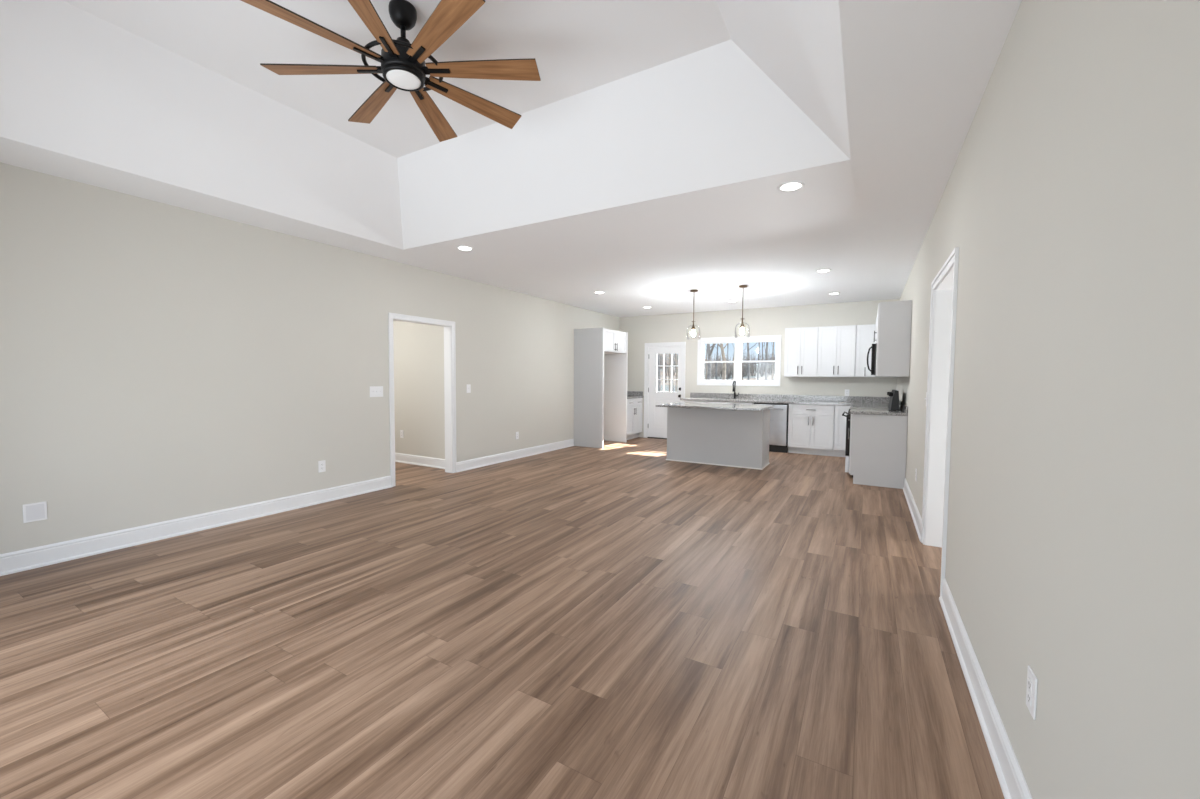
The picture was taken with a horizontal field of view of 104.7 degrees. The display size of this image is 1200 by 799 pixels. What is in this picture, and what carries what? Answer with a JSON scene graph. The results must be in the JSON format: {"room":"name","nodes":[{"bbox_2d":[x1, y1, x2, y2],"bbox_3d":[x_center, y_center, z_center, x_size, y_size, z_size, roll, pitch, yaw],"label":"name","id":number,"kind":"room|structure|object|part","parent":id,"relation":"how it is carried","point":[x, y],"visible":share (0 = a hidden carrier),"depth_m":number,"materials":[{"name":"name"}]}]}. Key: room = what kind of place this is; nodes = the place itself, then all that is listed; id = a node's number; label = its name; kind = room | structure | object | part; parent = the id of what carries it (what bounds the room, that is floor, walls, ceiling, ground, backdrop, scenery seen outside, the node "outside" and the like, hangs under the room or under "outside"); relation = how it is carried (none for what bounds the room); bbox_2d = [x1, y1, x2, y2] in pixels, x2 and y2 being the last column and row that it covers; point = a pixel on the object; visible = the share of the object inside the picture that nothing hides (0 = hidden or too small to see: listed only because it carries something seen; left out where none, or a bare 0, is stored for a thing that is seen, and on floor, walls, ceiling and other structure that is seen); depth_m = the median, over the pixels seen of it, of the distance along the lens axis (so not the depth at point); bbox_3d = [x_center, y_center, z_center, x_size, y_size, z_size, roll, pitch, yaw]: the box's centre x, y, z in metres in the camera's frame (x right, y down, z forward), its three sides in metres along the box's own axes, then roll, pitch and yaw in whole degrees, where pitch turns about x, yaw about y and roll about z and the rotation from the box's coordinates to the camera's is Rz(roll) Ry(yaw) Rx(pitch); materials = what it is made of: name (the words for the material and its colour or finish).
{"room":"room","nodes":[
{"label":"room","id":0,"kind":"room"},
{"bbox_2d":[0,162,618,553],"bbox_3d":[-2.141,-0.339,6.420,0.135,2.742,10.110,2,3,30],"label":"wall","id":1,"kind":"structure","parent":0,"point":[160,362],"depth_m":4.01,"materials":[{"name":"beige paint"}]},
{"bbox_2d":[23,501,47,522],"bbox_3d":[-3.932,0.784,3.224,0.007,0.128,0.108,2,3,30],"label":"wall plate","id":2,"kind":"object","parent":1,"relation":"attached to","point":[32,512],"visible":1,"depth_m":3.22,"materials":[{"name":"white plastic"}]},
{"bbox_3d":[-3.930,0.784,3.223,0.001,0.104,0.084,2,3,30],"label":"panel","id":3,"kind":"part","parent":2,"relation":"part of","materials":[{"name":"white plastic"}]},
{"bbox_2d":[0,439,573,575],"bbox_3d":[-2.560,0.999,5.608,0.026,0.141,8.185,2,3,30],"label":"baseboard","id":4,"kind":"structure","parent":1,"relation":"attached to","point":[36,557],"depth_m":4.00,"materials":[{"name":"white wood"}]},
{"bbox_2d":[318,460,325,472],"bbox_3d":[-2.954,0.711,4.921,0.009,0.122,0.075,2,3,30],"label":"wall outlet","id":5,"kind":"object","parent":1,"relation":"attached to","point":[321,464],"visible":1,"depth_m":4.92,"materials":[{"name":"white plastic"}]},
{"bbox_2d":[370,386,382,396],"bbox_3d":[-2.623,-0.093,5.441,0.018,0.125,0.172,2,3,30],"label":"light switch","id":6,"kind":"object","parent":1,"relation":"attached to","point":[375,391],"visible":1,"depth_m":5.44,"materials":[{"name":"white plastic"}]},
{"bbox_2d":[388,312,456,486],"bbox_3d":[-2.348,-0.009,6.079,0.173,2.112,1.032,2,3,30],"label":"door frame","id":7,"kind":"structure","parent":1,"relation":"attached to","point":[449,326],"depth_m":6.42,"materials":[{"name":"white wood"}]},
{"bbox_2d":[466,384,470,392],"bbox_3d":[-1.897,-0.157,6.701,0.018,0.122,0.078,2,3,30],"label":"light switch","id":8,"kind":"object","parent":1,"relation":"attached to","point":[468,386],"visible":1,"depth_m":6.70,"materials":[{"name":"white plastic"}]},
{"bbox_2d":[393,320,444,458],"bbox_3d":[-3.548,-0.343,6.306,2.191,2.742,2.250,2,3,30],"label":"wall","id":9,"kind":"structure","parent":0,"point":[419,410],"depth_m":7.00,"materials":[{"name":"beige paint"}]},
{"bbox_2d":[400,430,403,437],"bbox_3d":[-3.099,0.540,7.241,0.075,0.122,0.009,2,3,30],"label":"wall outlet","id":10,"kind":"object","parent":9,"relation":"attached to","point":[401,431],"visible":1,"depth_m":7.24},
{"bbox_2d":[395,453,444,468],"bbox_3d":[-3.508,0.957,6.351,2.051,0.141,1.990,2,3,30],"label":"baseboard","id":11,"kind":"structure","parent":9,"relation":"attached to","point":[399,457],"depth_m":7.03,"materials":[{"name":"white wood"}]},
{"bbox_2d":[0,437,1003,798],"bbox_3d":[0.038,1.138,5.155,9.600,0.060,10.280,2,3,30],"label":"floor","id":12,"kind":"structure","parent":0,"point":[616,620],"depth_m":2.28,"materials":[{"name":"brown wood"}]},
{"bbox_2d":[574,328,627,447],"bbox_3d":[0.031,-0.241,9.394,0.670,2.295,1.032,2,3,30],"label":"enclosure","id":13,"kind":"object","parent":12,"relation":"on","point":[600,354],"visible":1,"depth_m":9.06,"materials":[{"name":"white paint"}]},
{"bbox_3d":[-0.234,-0.223,8.965,0.640,2.295,0.020,2,3,30],"label":"panel","id":14,"kind":"part","parent":13,"relation":"part of","materials":[{"name":"white wood"}]},
{"bbox_3d":[0.175,-1.148,9.004,0.020,0.432,0.480,2,3,30],"label":"door","id":15,"kind":"part","parent":13,"relation":"part of","materials":[{"name":"white paint"}]},
{"bbox_3d":[0.270,-0.261,9.839,0.640,2.295,0.020,2,3,30],"label":"panel","id":16,"kind":"part","parent":13,"relation":"part of","materials":[{"name":"white paint"}]},
{"bbox_3d":[0.416,-1.166,9.422,0.020,0.432,0.480,2,3,30],"label":"door","id":17,"kind":"part","parent":13,"relation":"part of","materials":[{"name":"white paint"}]},
{"bbox_2d":[627,398,642,439],"bbox_3d":[0.495,0.418,10.261,0.649,0.903,0.877,2,3,30],"label":"base cabinet","id":18,"kind":"object","parent":12,"relation":"on","point":[635,405],"visible":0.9,"depth_m":10.15,"materials":[{"name":"white paint"}]},
{"bbox_3d":[0.636,0.071,9.918,0.020,0.157,0.425,2,3,30],"label":"drawer","id":19,"kind":"part","parent":18,"relation":"part of","materials":[{"name":"white paint"}]},
{"bbox_3d":[0.633,0.458,9.936,0.020,0.602,0.425,2,3,30],"label":"door","id":20,"kind":"part","parent":18,"relation":"part of","materials":[{"name":"white paint"}]},
{"bbox_2d":[627,391,643,398],"bbox_3d":[0.493,-0.104,10.241,0.634,0.140,0.878,2,3,30],"label":"countertop","id":21,"kind":"structure","parent":18,"relation":"on","point":[630,394],"depth_m":10.50,"materials":[{"name":"stone"}]},
{"bbox_3d":[0.850,0.055,10.289,0.020,0.157,0.425,2,3,30],"label":"drawer","id":22,"kind":"part","parent":18,"relation":"part of","materials":[{"name":"white paint"}]},
{"bbox_3d":[0.847,0.442,10.307,0.020,0.602,0.425,2,3,30],"label":"door","id":23,"kind":"part","parent":18,"relation":"part of","materials":[{"name":"white paint"}]},
{"bbox_2d":[682,400,705,402],"bbox_3d":[2.005,0.463,9.524,0.490,0.903,0.654,2,3,30],"label":"base cabinet","id":24,"kind":"object","parent":12,"relation":"on","point":[682,400],"visible":0.09,"depth_m":9.23,"materials":[{"name":"white paint"}]},
{"bbox_3d":[1.865,0.117,9.260,0.463,0.170,0.020,2,3,30],"label":"drawer","id":25,"kind":"part","parent":24,"relation":"part of","materials":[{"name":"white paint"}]},
{"bbox_2d":[666,407,769,469],"bbox_3d":[1.830,0.566,7.367,1.530,0.899,0.942,2,3,30],"label":"kitchen island","id":26,"kind":"object","parent":12,"relation":"on","point":[722,437],"visible":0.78,"depth_m":7.20,"materials":[{"name":"white paint"}]},
{"bbox_2d":[656,402,773,410],"bbox_3d":[1.812,0.102,7.304,1.600,0.032,1.000,2,3,30],"label":"island countertop","id":27,"kind":"structure","parent":26,"relation":"on","point":[750,407],"depth_m":7.10,"materials":[{"name":"stone"}]},
{"bbox_3d":[1.891,1.001,7.499,1.530,0.018,0.582,2,3,30],"label":"shoe moulding","id":28,"kind":"part","parent":26,"relation":"part of","materials":[{"name":"white wood"}]},
{"bbox_3d":[2.547,0.582,7.117,0.013,0.899,0.556,2,3,30],"label":"panel","id":29,"kind":"part","parent":26,"relation":"part of","materials":[{"name":"white paint"}]},
{"bbox_2d":[706,401,753,404],"bbox_3d":[2.614,0.483,9.174,0.910,0.903,0.654,2,3,30],"label":"base cabinet","id":30,"kind":"object","parent":12,"relation":"on","point":[706,401],"visible":0.06,"depth_m":8.88,"materials":[{"name":"white paint"}]},
{"bbox_2d":[680,393,901,410],"bbox_3d":[3.139,0.093,8.297,3.711,0.313,1.620,2,3,30],"label":"countertop","id":31,"kind":"structure","parent":30,"relation":"on","point":[861,401],"depth_m":8.67,"materials":[{"name":"stone"}]},
{"bbox_2d":[732,380,738,398],"bbox_3d":[2.689,-0.202,9.280,0.192,0.378,0.113,-2,3,-37],"label":"kitchen faucet","id":32,"kind":"object","parent":31,"relation":"on","point":[733,384],"visible":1,"depth_m":9.32,"materials":[{"name":"black metal"}]},
{"bbox_2d":[753,403,788,452],"bbox_3d":[3.270,0.511,8.772,0.614,0.895,0.684,2,3,30],"label":"dishwasher","id":33,"kind":"object","parent":12,"relation":"on","point":[778,435],"visible":0.58,"depth_m":8.45,"materials":[{"name":"silver metal"}]},
{"bbox_2d":[788,404,834,455],"bbox_3d":[3.873,0.526,8.451,0.746,0.903,0.654,2,3,30],"label":"base cabinet","id":34,"kind":"object","parent":12,"relation":"on","point":[810,426],"visible":0.98,"depth_m":8.20,"materials":[{"name":"white paint"}]},
{"bbox_3d":[3.574,0.562,8.296,0.358,0.589,0.020,2,3,30],"label":"door","id":35,"kind":"part","parent":34,"relation":"part of","materials":[{"name":"white paint"}]},
{"bbox_3d":[3.733,0.180,8.188,0.719,0.170,0.020,2,3,30],"label":"drawer","id":36,"kind":"part","parent":34,"relation":"part of","materials":[{"name":"white paint"}]},
{"bbox_3d":[3.887,0.573,8.116,0.358,0.589,0.020,2,3,30],"label":"door","id":37,"kind":"part","parent":34,"relation":"part of","materials":[{"name":"white paint"}]},
{"bbox_2d":[834,405,850,456],"bbox_3d":[4.353,0.569,7.622,0.908,0.903,1.615,2,3,30],"label":"base cabinet","id":38,"kind":"object","parent":12,"relation":"on","point":[840,421],"visible":0.22,"depth_m":7.97,"materials":[{"name":"white paint"}]},
{"bbox_2d":[842,390,899,477],"bbox_3d":[3.805,0.465,6.550,0.670,1.205,0.764,2,3,30],"label":"range","id":39,"kind":"object","parent":12,"relation":"on","point":[894,405],"visible":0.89,"depth_m":6.35,"materials":[{"name":"black metal"}]},
{"bbox_3d":[3.585,0.878,6.694,0.046,0.222,0.752,2,3,30],"label":"storage drawer","id":40,"kind":"part","parent":39,"relation":"part of","materials":[{"name":"silver metal"}]},
{"bbox_3d":[3.587,0.479,6.676,0.049,0.560,0.752,2,3,30],"label":"oven door","id":41,"kind":"part","parent":39,"relation":"part of","materials":[{"name":"black glass"}]},
{"bbox_2d":[848,414,907,488],"bbox_3d":[3.582,0.639,6.020,0.646,0.903,0.385,2,3,30],"label":"base cabinet","id":42,"kind":"object","parent":12,"relation":"on","point":[878,443],"visible":0.88,"depth_m":5.84,"materials":[{"name":"white paint"}]},
{"bbox_3d":[3.337,0.661,6.161,0.020,0.589,0.371,2,3,30],"label":"door","id":43,"kind":"part","parent":42,"relation":"part of","materials":[{"name":"white paint"}]},
{"bbox_2d":[849,405,907,415],"bbox_3d":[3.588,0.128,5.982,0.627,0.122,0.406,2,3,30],"label":"countertop","id":44,"kind":"structure","parent":42,"relation":"on","point":[852,411],"depth_m":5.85,"materials":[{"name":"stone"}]},
{"bbox_2d":[0,0,1021,316],"bbox_3d":[0.091,-1.960,5.065,9.600,0.655,10.510,2,3,30],"label":"ceiling","id":45,"kind":"structure","parent":0,"point":[646,163],"depth_m":3.20,"materials":[{"name":"white paint"}]},
{"bbox_2d":[241,0,540,141],"bbox_3d":[-1.085,-1.955,2.555,1.481,0.388,1.481,2,3,30],"label":"ceiling fan","id":46,"kind":"object","parent":45,"relation":"hanging from","point":[402,67],"visible":1,"depth_m":2.52,"materials":[{"name":"brown wood"}]},
{"bbox_3d":[-1.401,-1.812,2.251,0.615,0.038,0.132,-2,4,-45],"label":"blade","id":47,"kind":"part","parent":46,"relation":"part of","materials":[{"name":"brown wood"}]},
{"bbox_3d":[-1.528,-1.827,2.564,0.615,0.038,0.132,0,3,0],"label":"blade","id":48,"kind":"part","parent":46,"relation":"part of","materials":[{"name":"brown wood"}]},
{"bbox_3d":[-1.397,-1.841,2.876,0.132,0.038,0.615,-2,4,-45],"label":"blade","id":49,"kind":"part","parent":46,"relation":"part of","materials":[{"name":"brown wood"}]},
{"bbox_3d":[-1.089,-1.804,2.119,0.132,0.038,0.615,0,3,0],"label":"blade","id":50,"kind":"part","parent":46,"relation":"part of","materials":[{"name":"brown wood"}]},
{"bbox_2d":[386,70,420,89],"bbox_3d":[-1.086,-1.775,2.564,0.180,0.027,0.180,2,3,30],"label":"diffuser","id":51,"kind":"object","parent":46,"relation":"attached to","point":[399,79],"depth_m":2.55,"materials":[{"name":"white"}]},
{"bbox_3d":[-1.083,-1.845,3.003,0.132,0.038,0.615,0,3,0],"label":"blade","id":52,"kind":"part","parent":46,"relation":"part of","materials":[{"name":"brown wood"}]},
{"bbox_3d":[-0.775,-1.807,2.247,0.132,0.038,0.615,-2,4,-45],"label":"blade","id":53,"kind":"part","parent":46,"relation":"part of","materials":[{"name":"brown wood"}]},
{"bbox_3d":[-0.771,-1.837,2.872,0.615,0.038,0.132,-2,4,-45],"label":"blade","id":54,"kind":"part","parent":46,"relation":"part of","materials":[{"name":"brown wood"}]},
{"bbox_3d":[-0.643,-1.821,2.558,0.615,0.038,0.132,0,3,0],"label":"blade","id":55,"kind":"part","parent":46,"relation":"part of","materials":[{"name":"brown wood"}]},
{"bbox_2d":[456,246,473,250],"bbox_3d":[-1.462,-1.635,5.011,0.182,0.010,0.182,2,3,30],"label":"recessed light","id":56,"kind":"object","parent":45,"relation":"in","point":[463,248],"visible":1,"depth_m":5.00,"materials":[{"name":"white plastic"}]},
{"bbox_2d":[686,290,699,339],"bbox_3d":[1.488,-1.342,7.353,0.220,0.774,0.220,2,3,30],"label":"pendant light","id":57,"kind":"object","parent":45,"relation":"hanging from","point":[693,321],"visible":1,"depth_m":7.34,"materials":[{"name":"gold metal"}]},
{"bbox_3d":[1.486,-1.071,7.366,0.220,0.230,0.220,2,3,30],"label":"lamp shade","id":58,"kind":"part","parent":57,"relation":"part of","materials":[{"name":"clear glass"}]},
{"bbox_2d":[735,285,749,337],"bbox_3d":[2.149,-1.320,6.973,0.220,0.774,0.220,2,3,30],"label":"pendant light","id":59,"kind":"object","parent":45,"relation":"hanging from","point":[742,326],"visible":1,"depth_m":6.96,"materials":[{"name":"clear glass"}]},
{"bbox_3d":[2.147,-1.048,6.986,0.220,0.230,0.220,2,3,30],"label":"lamp shade","id":60,"kind":"part","parent":59,"relation":"part of","materials":[{"name":"clear glass"}]},
{"bbox_2d":[778,181,804,191],"bbox_3d":[1.379,-1.537,3.345,0.182,0.010,0.182,2,3,30],"label":"recessed light","id":61,"kind":"object","parent":45,"relation":"in","point":[789,186],"visible":1,"depth_m":3.33,"materials":[{"name":"white plastic"}]},
{"bbox_2d":[816,269,830,272],"bbox_3d":[2.865,-1.649,5.935,0.182,0.010,0.182,2,3,30],"label":"recessed light","id":62,"kind":"object","parent":45,"relation":"in","point":[820,270],"visible":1,"depth_m":5.91,"materials":[{"name":"white plastic"}]},
{"bbox_2d":[619,299,899,436],"bbox_3d":[2.640,-0.456,9.592,9.600,2.742,0.160,2,3,30],"label":"wall","id":63,"kind":"structure","parent":0,"point":[641,330],"depth_m":9.19,"materials":[{"name":"beige paint"}]},
{"bbox_2d":[627,391,642,395],"bbox_3d":[0.709,-0.139,10.609,0.598,0.100,0.021,2,3,30],"label":"backsplash","id":64,"kind":"structure","parent":63,"relation":"attached to","point":[629,393],"depth_m":10.55,"materials":[{"name":"stone"}]},
{"bbox_2d":[648,346,681,437],"bbox_3d":[1.418,-0.150,10.216,0.796,2.011,0.112,2,3,30],"label":"door","id":65,"kind":"structure","parent":63,"relation":"in","point":[657,416],"depth_m":10.30,"materials":[{"name":"white paint"}]},
{"bbox_3d":[1.485,-0.590,10.194,0.560,0.895,0.050,2,3,30],"label":"lite frame","id":66,"kind":"part","parent":65,"relation":"part of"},
{"bbox_2d":[644,342,685,437],"bbox_3d":[1.458,-0.190,10.284,0.958,2.129,0.198,2,3,30],"label":"door frame","id":67,"kind":"structure","parent":63,"relation":"attached to","point":[665,344],"depth_m":10.37,"materials":[{"name":"white wood"}]},
{"bbox_2d":[697,335,781,385],"bbox_3d":[2.819,-0.778,9.452,1.664,0.994,0.159,2,3,30],"label":"window","id":68,"kind":"structure","parent":63,"relation":"in","point":[738,341],"depth_m":9.43,"materials":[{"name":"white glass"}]},
{"bbox_3d":[2.477,-0.591,9.668,0.691,0.420,0.030,2,3,30],"label":"sash","id":69,"kind":"part","parent":68,"relation":"part of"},
{"bbox_3d":[2.496,-0.985,9.678,0.691,0.430,0.030,2,3,30],"label":"sash","id":70,"kind":"part","parent":68,"relation":"part of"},
{"bbox_3d":[3.161,-0.568,9.275,0.707,0.420,0.030,2,3,30],"label":"sash","id":71,"kind":"part","parent":68,"relation":"part of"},
{"bbox_3d":[3.180,-0.962,9.286,0.707,0.430,0.030,2,3,30],"label":"sash","id":72,"kind":"part","parent":68,"relation":"part of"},
{"bbox_2d":[690,393,889,402],"bbox_3d":[3.530,-0.044,8.989,3.690,0.100,0.021,2,3,30],"label":"backsplash","id":73,"kind":"structure","parent":63,"relation":"attached to","point":[700,395],"depth_m":8.85,"materials":[{"name":"stone"}]},
{"bbox_2d":[784,327,817,376],"bbox_3d":[3.754,-0.875,8.617,0.561,0.900,0.379,2,3,30],"label":"upper cabinet","id":74,"kind":"object","parent":63,"relation":"attached to","point":[801,344],"visible":0.98,"depth_m":8.47,"materials":[{"name":"white paint"}]},
{"bbox_3d":[3.558,-0.873,8.560,0.271,0.893,0.020,2,3,30],"label":"door","id":75,"kind":"part","parent":74,"relation":"part of","materials":[{"name":"white paint"}]},
{"bbox_3d":[3.800,-0.865,8.421,0.280,0.893,0.020,2,3,30],"label":"door","id":76,"kind":"part","parent":74,"relation":"part of","materials":[{"name":"white paint"}]},
{"bbox_2d":[817,325,856,376],"bbox_3d":[4.258,-0.858,8.328,0.598,0.900,0.379,2,3,30],"label":"upper cabinet","id":77,"kind":"object","parent":63,"relation":"attached to","point":[836,344],"visible":0.99,"depth_m":8.19,"materials":[{"name":"white paint"}]},
{"bbox_3d":[4.058,-0.856,8.273,0.299,0.893,0.020,2,3,30],"label":"door","id":78,"kind":"part","parent":77,"relation":"part of","materials":[{"name":"white paint"}]},
{"bbox_3d":[4.316,-0.848,8.125,0.289,0.893,0.020,2,3,30],"label":"door","id":79,"kind":"part","parent":77,"relation":"part of","materials":[{"name":"white paint"}]},
{"bbox_2d":[855,324,875,376],"bbox_3d":[4.791,-0.839,8.022,0.627,0.900,0.379,2,3,30],"label":"upper cabinet","id":80,"kind":"object","parent":63,"relation":"attached to","point":[864,333],"visible":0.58,"depth_m":7.99,"materials":[{"name":"white paint"}]},
{"bbox_2d":[896,0,1199,798],"bbox_3d":[2.697,-0.175,3.642,0.135,2.742,10.110,2,3,30],"label":"wall","id":81,"kind":"structure","parent":0,"point":[1069,202],"depth_m":1.12,"materials":[{"name":"beige paint"}]},
{"bbox_2d":[874,311,877,342],"bbox_3d":[3.996,-0.987,6.378,0.379,0.460,0.770,2,3,30],"label":"upper cabinet","id":82,"kind":"object","parent":81,"relation":"attached to","point":[877,311],"visible":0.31,"depth_m":6.44,"materials":[{"name":"white paint"}]},
{"bbox_2d":[867,343,876,374],"bbox_3d":[3.959,-0.547,6.418,0.456,0.417,0.762,2,3,30],"label":"microwave","id":83,"kind":"object","parent":82,"relation":"attached to","point":[873,347],"visible":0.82,"depth_m":6.17,"materials":[{"name":"black plastic"}]},
{"bbox_3d":[3.631,-0.546,6.240,0.065,0.344,0.020,2,3,30],"label":"handle","id":84,"kind":"part","parent":83,"relation":"part of","materials":[{"name":"black metal"}]},
{"bbox_3d":[3.827,-0.557,6.494,0.039,0.401,0.758,2,3,30],"label":"door","id":85,"kind":"part","parent":83,"relation":"part of","materials":[{"name":"black glass"}]},
{"bbox_2d":[874,318,885,376],"bbox_3d":[4.502,-0.806,7.269,0.379,0.900,1.260,2,3,30],"label":"upper cabinet","id":86,"kind":"object","parent":81,"relation":"attached to","point":[876,318],"visible":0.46,"depth_m":7.13,"materials":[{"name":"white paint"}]},
{"bbox_2d":[876,300,911,376],"bbox_3d":[3.720,-0.753,5.879,0.347,0.924,0.383,2,3,30],"label":"upper cabinet","id":87,"kind":"object","parent":81,"relation":"attached to","point":[894,317],"visible":1,"depth_m":5.71,"materials":[{"name":"white paint"}]},
{"bbox_3d":[3.578,-0.758,5.960,0.020,0.909,0.376,2,3,30],"label":"door","id":88,"kind":"part","parent":87,"relation":"part of","materials":[{"name":"white paint"}]},
{"bbox_2d":[904,405,907,412],"bbox_3d":[3.851,0.117,5.831,0.021,0.082,0.406,2,3,30],"label":"backsplash","id":89,"kind":"structure","parent":81,"relation":"attached to","point":[905,406],"depth_m":5.72,"materials":[{"name":"stone"}]},
{"bbox_2d":[921,247,958,595],"bbox_3d":[2.469,0.143,3.264,0.173,2.139,1.173,2,3,30],"label":"door frame","id":90,"kind":"structure","parent":81,"relation":"attached to","point":[943,307],"depth_m":3.70,"materials":[{"name":"white wood"}]},
{"bbox_2d":[903,478,1032,798],"bbox_3d":[1.925,1.174,2.539,0.026,0.141,7.330,2,3,30],"label":"baseboard","id":91,"kind":"structure","parent":81,"relation":"attached to","point":[1013,784],"depth_m":1.83,"materials":[{"name":"white wood"}]},
{"bbox_2d":[1026,665,1037,719],"bbox_3d":[1.272,0.863,1.366,0.009,0.122,0.075,2,3,30],"label":"wall outlet","id":92,"kind":"object","parent":81,"relation":"attached to","point":[1032,681],"visible":1,"depth_m":1.35,"materials":[{"name":"white plastic"}]},
{"bbox_2d":[1027,691,1031,705],"bbox_3d":[1.269,0.883,1.369,0.003,0.028,0.032,2,3,30],"label":"receptacle","id":93,"kind":"object","parent":92,"relation":"attached to","point":[1029,694],"depth_m":1.37,"materials":[{"name":"white plastic"}]},
{"bbox_2d":[1028,678,1031,692],"bbox_3d":[1.270,0.843,1.367,0.003,0.028,0.032,2,3,30],"label":"receptacle","id":94,"kind":"object","parent":92,"relation":"attached to","point":[1029,679],"depth_m":1.37,"materials":[{"name":"white plastic"}]},
{"label":"outside","id":95,"kind":"structure","parent":0,"visible":0},
{"bbox_2d":[657,354,774,391],"bbox_3d":[13.317,-2.697,38.093,75.000,5.882,60.000,2,3,30],"label":"ground","id":96,"kind":"structure","parent":95,"point":[769,376],"depth_m":42.66,"materials":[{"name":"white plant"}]},
{"bbox_2d":[658,354,660,391],"bbox_3d":[2.603,-5.647,17.408,2.321,13.953,2.665,-1,3,-30],"label":"bare tree","id":97,"kind":"object","parent":96,"relation":"on","point":[659,377],"visible":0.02,"depth_m":17.19,"materials":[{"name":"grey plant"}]},
{"bbox_2d":[661,354,669,391],"bbox_3d":[2.896,-3.921,20.988,1.764,9.543,1.654,3,4,44],"label":"bare tree","id":98,"kind":"object","parent":96,"relation":"on","point":[661,354],"visible":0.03,"depth_m":21.15,"materials":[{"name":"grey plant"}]},
{"bbox_2d":[672,354,673,390],"bbox_3d":[4.706,-6.439,31.426,2.244,12.332,2.212,-1,3,-29],"label":"bare tree","id":99,"kind":"object","parent":96,"relation":"on","point":[673,354],"visible":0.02,"depth_m":31.67,"materials":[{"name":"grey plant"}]},
{"bbox_2d":[673,354,676,391],"bbox_3d":[3.924,-4.310,24.325,1.642,9.476,1.754,3,4,44],"label":"bare tree","id":100,"kind":"object","parent":96,"relation":"on","point":[675,358],"visible":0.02,"depth_m":24.14,"materials":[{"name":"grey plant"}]},
{"bbox_2d":[707,344,715,379],"bbox_3d":[4.742,-4.865,19.198,2.267,11.617,2.844,-1,3,-22],"label":"forked tree","id":101,"kind":"object","parent":96,"relation":"on","point":[709,352],"visible":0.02,"depth_m":19.15,"materials":[{"name":"grey plant"}]},
{"bbox_2d":[657,349,774,378],"bbox_3d":[11.440,-5.080,54.386,24.477,5.534,19.047,2,3,28],"label":"trees","id":102,"kind":"object","parent":96,"relation":"on","point":[719,365],"visible":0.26,"depth_m":47.61,"materials":[{"name":"brown plant"}]},
{"bbox_2d":[716,344,718,379],"bbox_3d":[8.408,-7.021,32.620,2.307,12.862,2.341,-1,3,-19],"label":"bare tree","id":103,"kind":"object","parent":96,"relation":"on","point":[717,344],"visible":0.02,"depth_m":33.11,"materials":[{"name":"grey plant"}]},
{"bbox_2d":[718,343,727,379],"bbox_3d":[4.723,-4.624,17.921,2.586,11.481,1.963,0,3,-7],"label":"bare tree","id":104,"kind":"object","parent":96,"relation":"on","point":[721,344],"visible":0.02,"depth_m":17.99,"materials":[{"name":"grey plant"}]},
{"bbox_2d":[727,344,727,379],"bbox_3d":[10.565,-7.347,39.760,2.296,12.023,2.000,-2,4,-43],"label":"bare tree","id":105,"kind":"object","parent":96,"relation":"on","point":[727,344],"visible":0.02,"depth_m":39.70,"materials":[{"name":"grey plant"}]},
{"bbox_2d":[742,343,745,379],"bbox_3d":[11.711,-5.960,37.221,1.784,9.651,1.672,1,3,18],"label":"bare tree","id":106,"kind":"object","parent":96,"relation":"on","point":[742,343],"visible":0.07,"depth_m":37.14,"materials":[{"name":"grey plant"}]},
{"bbox_2d":[747,343,756,379],"bbox_3d":[6.737,-5.461,20.503,2.207,12.305,2.239,1,3,13],"label":"bare tree","id":107,"kind":"object","parent":96,"relation":"on","point":[748,349],"visible":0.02,"depth_m":20.40,"materials":[{"name":"grey plant"}]},
{"bbox_2d":[757,342,759,379],"bbox_3d":[10.014,-7.175,27.335,2.636,13.804,2.296,-1,3,-34],"label":"bare tree","id":108,"kind":"object","parent":96,"relation":"on","point":[758,342],"visible":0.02,"depth_m":27.86,"materials":[{"name":"grey plant"}]},
{"bbox_2d":[761,342,763,376],"bbox_3d":[14.436,-7.698,40.000,2.189,12.026,2.158,0,3,-15],"label":"bare tree","id":109,"kind":"object","parent":96,"relation":"on","point":[762,342],"visible":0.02,"depth_m":40.17,"materials":[{"name":"grey plant"}]},
{"bbox_2d":[763,342,767,379],"bbox_3d":[6.606,-4.976,19.019,2.121,11.655,2.091,0,3,0],"label":"bare tree","id":110,"kind":"object","parent":96,"relation":"on","point":[766,350],"visible":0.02,"depth_m":19.06,"materials":[{"name":"grey plant"}]},
{"bbox_2d":[771,342,773,379],"bbox_3d":[11.788,-6.288,31.807,2.033,11.002,1.906,1,3,16],"label":"bare tree","id":111,"kind":"object","parent":96,"relation":"on","point":[771,342],"visible":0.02,"depth_m":32.20,"materials":[{"name":"grey plant"}]}
]}

